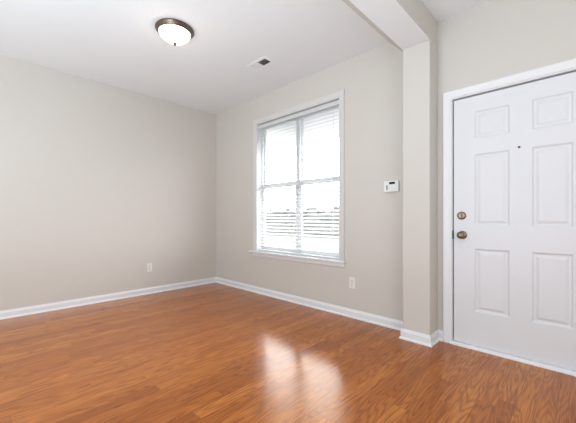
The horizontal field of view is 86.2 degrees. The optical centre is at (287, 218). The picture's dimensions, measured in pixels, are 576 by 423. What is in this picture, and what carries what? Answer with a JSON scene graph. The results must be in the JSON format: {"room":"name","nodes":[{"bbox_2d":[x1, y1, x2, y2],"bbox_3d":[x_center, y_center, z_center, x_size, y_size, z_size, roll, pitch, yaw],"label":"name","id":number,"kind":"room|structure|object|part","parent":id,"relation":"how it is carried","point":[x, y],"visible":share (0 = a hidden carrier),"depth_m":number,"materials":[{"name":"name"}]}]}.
{"room":"empty living room","nodes":[
{"label":"empty living room","id":0,"kind":"room"},
{"bbox_2d":[0,54,215,310],"bbox_3d":[-3.661,-0.325,2.574,0.140,2.740,7.280,0,0,44],"label":"wall","id":1,"kind":"structure","parent":0,"point":[100,183],"depth_m":3.78,"materials":[{"name":"grey paint"}]},
{"bbox_2d":[0,277,215,319],"bbox_3d":[-3.602,1.002,2.517,0.024,0.086,7.000,0,0,44],"label":"baseboard","id":2,"kind":"structure","parent":1,"relation":"attached to","point":[23,311],"depth_m":3.79,"materials":[{"name":"paint"}]},
{"bbox_2d":[147,263,151,271],"bbox_3d":[-1.921,0.684,4.265,0.009,0.116,0.072,0,0,44],"label":"wall outlet","id":3,"kind":"object","parent":1,"relation":"attached to","point":[149,266],"visible":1,"depth_m":4.26,"materials":[{"name":"plastic"}]},
{"bbox_2d":[0,0,487,114],"bbox_3d":[-1.491,-1.745,0.474,6.180,0.100,7.280,0,0,44],"label":"ceiling","id":4,"kind":"structure","parent":0,"point":[117,43],"depth_m":2.97,"materials":[{"name":"white paint"}]},
{"bbox_2d":[155,18,193,45],"bbox_3d":[-1.016,-1.622,2.762,0.330,0.146,0.330,0,0,44],"label":"ceiling light","id":5,"kind":"object","parent":4,"relation":"attached to","point":[175,32],"visible":1,"depth_m":2.68,"materials":[{"name":"white glass"}]},
{"bbox_3d":[-1.016,-1.619,2.762,0.268,0.096,0.268,0,0,44],"label":"lamp shade","id":6,"kind":"part","parent":5,"relation":"part of","materials":[{"name":"white glass"}]},
{"bbox_2d":[247,56,274,70],"bbox_3d":[-0.299,-1.691,3.373,0.300,0.008,0.156,0,0,44],"label":"ceiling vent","id":7,"kind":"object","parent":4,"relation":"in","point":[263,62],"visible":1,"depth_m":3.37,"materials":[{"name":"metal"}]},
{"bbox_2d":[342,0,436,51],"bbox_3d":[-1.304,-1.582,0.292,0.442,0.226,7.000,0,0,44],"label":"beam","id":8,"kind":"structure","parent":4,"relation":"attached to","point":[404,24],"depth_m":2.34,"materials":[{"name":"grey paint"}]},
{"bbox_2d":[0,283,575,422],"bbox_3d":[-0.533,1.095,1.463,6.180,0.100,4.555,0,0,44],"label":"floor","id":9,"kind":"structure","parent":0,"point":[212,352],"depth_m":2.10,"materials":[{"name":"brown wood"}]},
{"bbox_2d":[216,0,575,330],"bbox_3d":[0.992,-0.325,3.039,5.900,2.740,0.140,0,0,44],"label":"wall","id":10,"kind":"structure","parent":0,"point":[489,40],"depth_m":3.08,"materials":[{"name":"grey paint"}]},
{"bbox_2d":[249,89,345,267],"bbox_3d":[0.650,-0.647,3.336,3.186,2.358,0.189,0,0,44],"label":"window","id":11,"kind":"structure","parent":10,"relation":"in","point":[339,95],"depth_m":3.90,"materials":[{"name":"paint"}]},
{"bbox_3d":[-0.114,-0.028,4.153,0.649,0.895,0.026,0,0,44],"label":"sash","id":12,"kind":"part","parent":11,"relation":"part of","materials":[{"name":"glass"}]},
{"bbox_3d":[-0.096,-0.853,4.171,0.649,0.855,0.020,0,0,44],"label":"sash","id":13,"kind":"part","parent":11,"relation":"part of","materials":[{"name":"glass"}]},
{"bbox_3d":[0.060,0.470,3.868,1.598,0.024,0.134,0,0,44],"label":"sill","id":14,"kind":"part","parent":11,"relation":"part of","materials":[{"name":"paint"}]},
{"bbox_2d":[258,100,338,259],"bbox_3d":[0.084,-0.424,3.866,1.369,1.760,0.073,0,0,44],"label":"window blind","id":15,"kind":"object","parent":11,"relation":"attached to","point":[327,106],"visible":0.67,"depth_m":3.80,"materials":[{"name":"white plastic"}]},
{"bbox_3d":[0.090,-0.410,3.872,0.002,1.700,0.054,0,0,44],"label":"ladder cord","id":16,"kind":"part","parent":15,"relation":"part of","materials":[{"name":"white fabric"}]},
{"bbox_3d":[0.090,0.446,3.872,1.365,0.020,0.050,0,0,44],"label":"rail","id":17,"kind":"part","parent":15,"relation":"part of","materials":[{"name":"white plastic"}]},
{"bbox_3d":[0.139,-0.430,3.923,1.405,1.800,0.055,0,0,44],"label":"frame","id":18,"kind":"part","parent":11,"relation":"part of","materials":[{"name":"plastic"}]},
{"bbox_3d":[0.387,-0.028,3.669,0.624,0.895,0.026,0,0,44],"label":"sash","id":19,"kind":"part","parent":11,"relation":"part of","materials":[{"name":"glass"}]},
{"bbox_3d":[0.404,-0.853,3.687,0.624,0.855,0.020,0,0,44],"label":"sash","id":20,"kind":"part","parent":11,"relation":"part of","materials":[{"name":"glass"}]},
{"bbox_2d":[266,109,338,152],"bbox_3d":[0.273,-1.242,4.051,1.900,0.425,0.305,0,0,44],"label":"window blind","id":21,"kind":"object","parent":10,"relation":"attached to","point":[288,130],"visible":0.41,"depth_m":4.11,"materials":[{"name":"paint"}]},
{"bbox_2d":[216,277,442,346],"bbox_3d":[0.002,1.002,3.755,3.481,0.086,0.207,0,0,44],"label":"baseboard","id":22,"kind":"structure","parent":10,"relation":"attached to","point":[435,337],"depth_m":3.24,"materials":[{"name":"paint"}]},
{"bbox_2d":[349,277,354,288],"bbox_3d":[0.675,0.682,3.241,0.072,0.116,0.009,0,0,44],"label":"wall outlet","id":23,"kind":"object","parent":10,"relation":"attached to","point":[351,280],"visible":1,"depth_m":3.24,"materials":[{"name":"plastic"}]},
{"bbox_2d":[384,180,398,191],"bbox_3d":[0.984,-0.304,2.929,0.146,0.106,0.028,0,0,44],"label":"alarm keypad","id":24,"kind":"object","parent":10,"relation":"attached to","point":[389,186],"visible":1,"depth_m":2.92,"materials":[{"name":"white plastic"}]},
{"bbox_2d":[443,58,575,375],"bbox_3d":[1.725,-0.008,2.287,1.037,2.106,0.200,0,0,44],"label":"door","id":25,"kind":"structure","parent":10,"relation":"in","point":[509,142],"depth_m":2.28,"materials":[{"name":"paint"}]},
{"bbox_3d":[1.400,0.137,2.494,0.056,0.056,0.046,0,0,44],"label":"knob","id":26,"kind":"part","parent":25,"relation":"part of","materials":[{"name":"gold metal"}]},
{"bbox_2d":[403,40,436,334],"bbox_3d":[1.144,-0.212,2.666,0.227,2.514,0.183,0,0,44],"label":"column","id":27,"kind":"structure","parent":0,"point":[419,60],"depth_m":2.59,"materials":[{"name":"grey paint"}]},
{"label":"outside","id":28,"kind":"structure","parent":0,"visible":0},
{"bbox_2d":[266,234,338,251],"bbox_3d":[17.949,1.445,28.391,45.000,0.100,59.840,0,0,44],"label":"ground","id":29,"kind":"structure","parent":28,"point":[266,234],"depth_m":17.73,"materials":[{"name":"white"}]},
{"bbox_2d":[266,208,338,237],"bbox_3d":[0.422,0.288,25.396,18.466,2.279,2.054,0,0,44],"label":"hedge","id":30,"kind":"object","parent":29,"relation":"on","point":[304,209],"visible":0.17,"depth_m":23.30,"materials":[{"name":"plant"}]}
]}

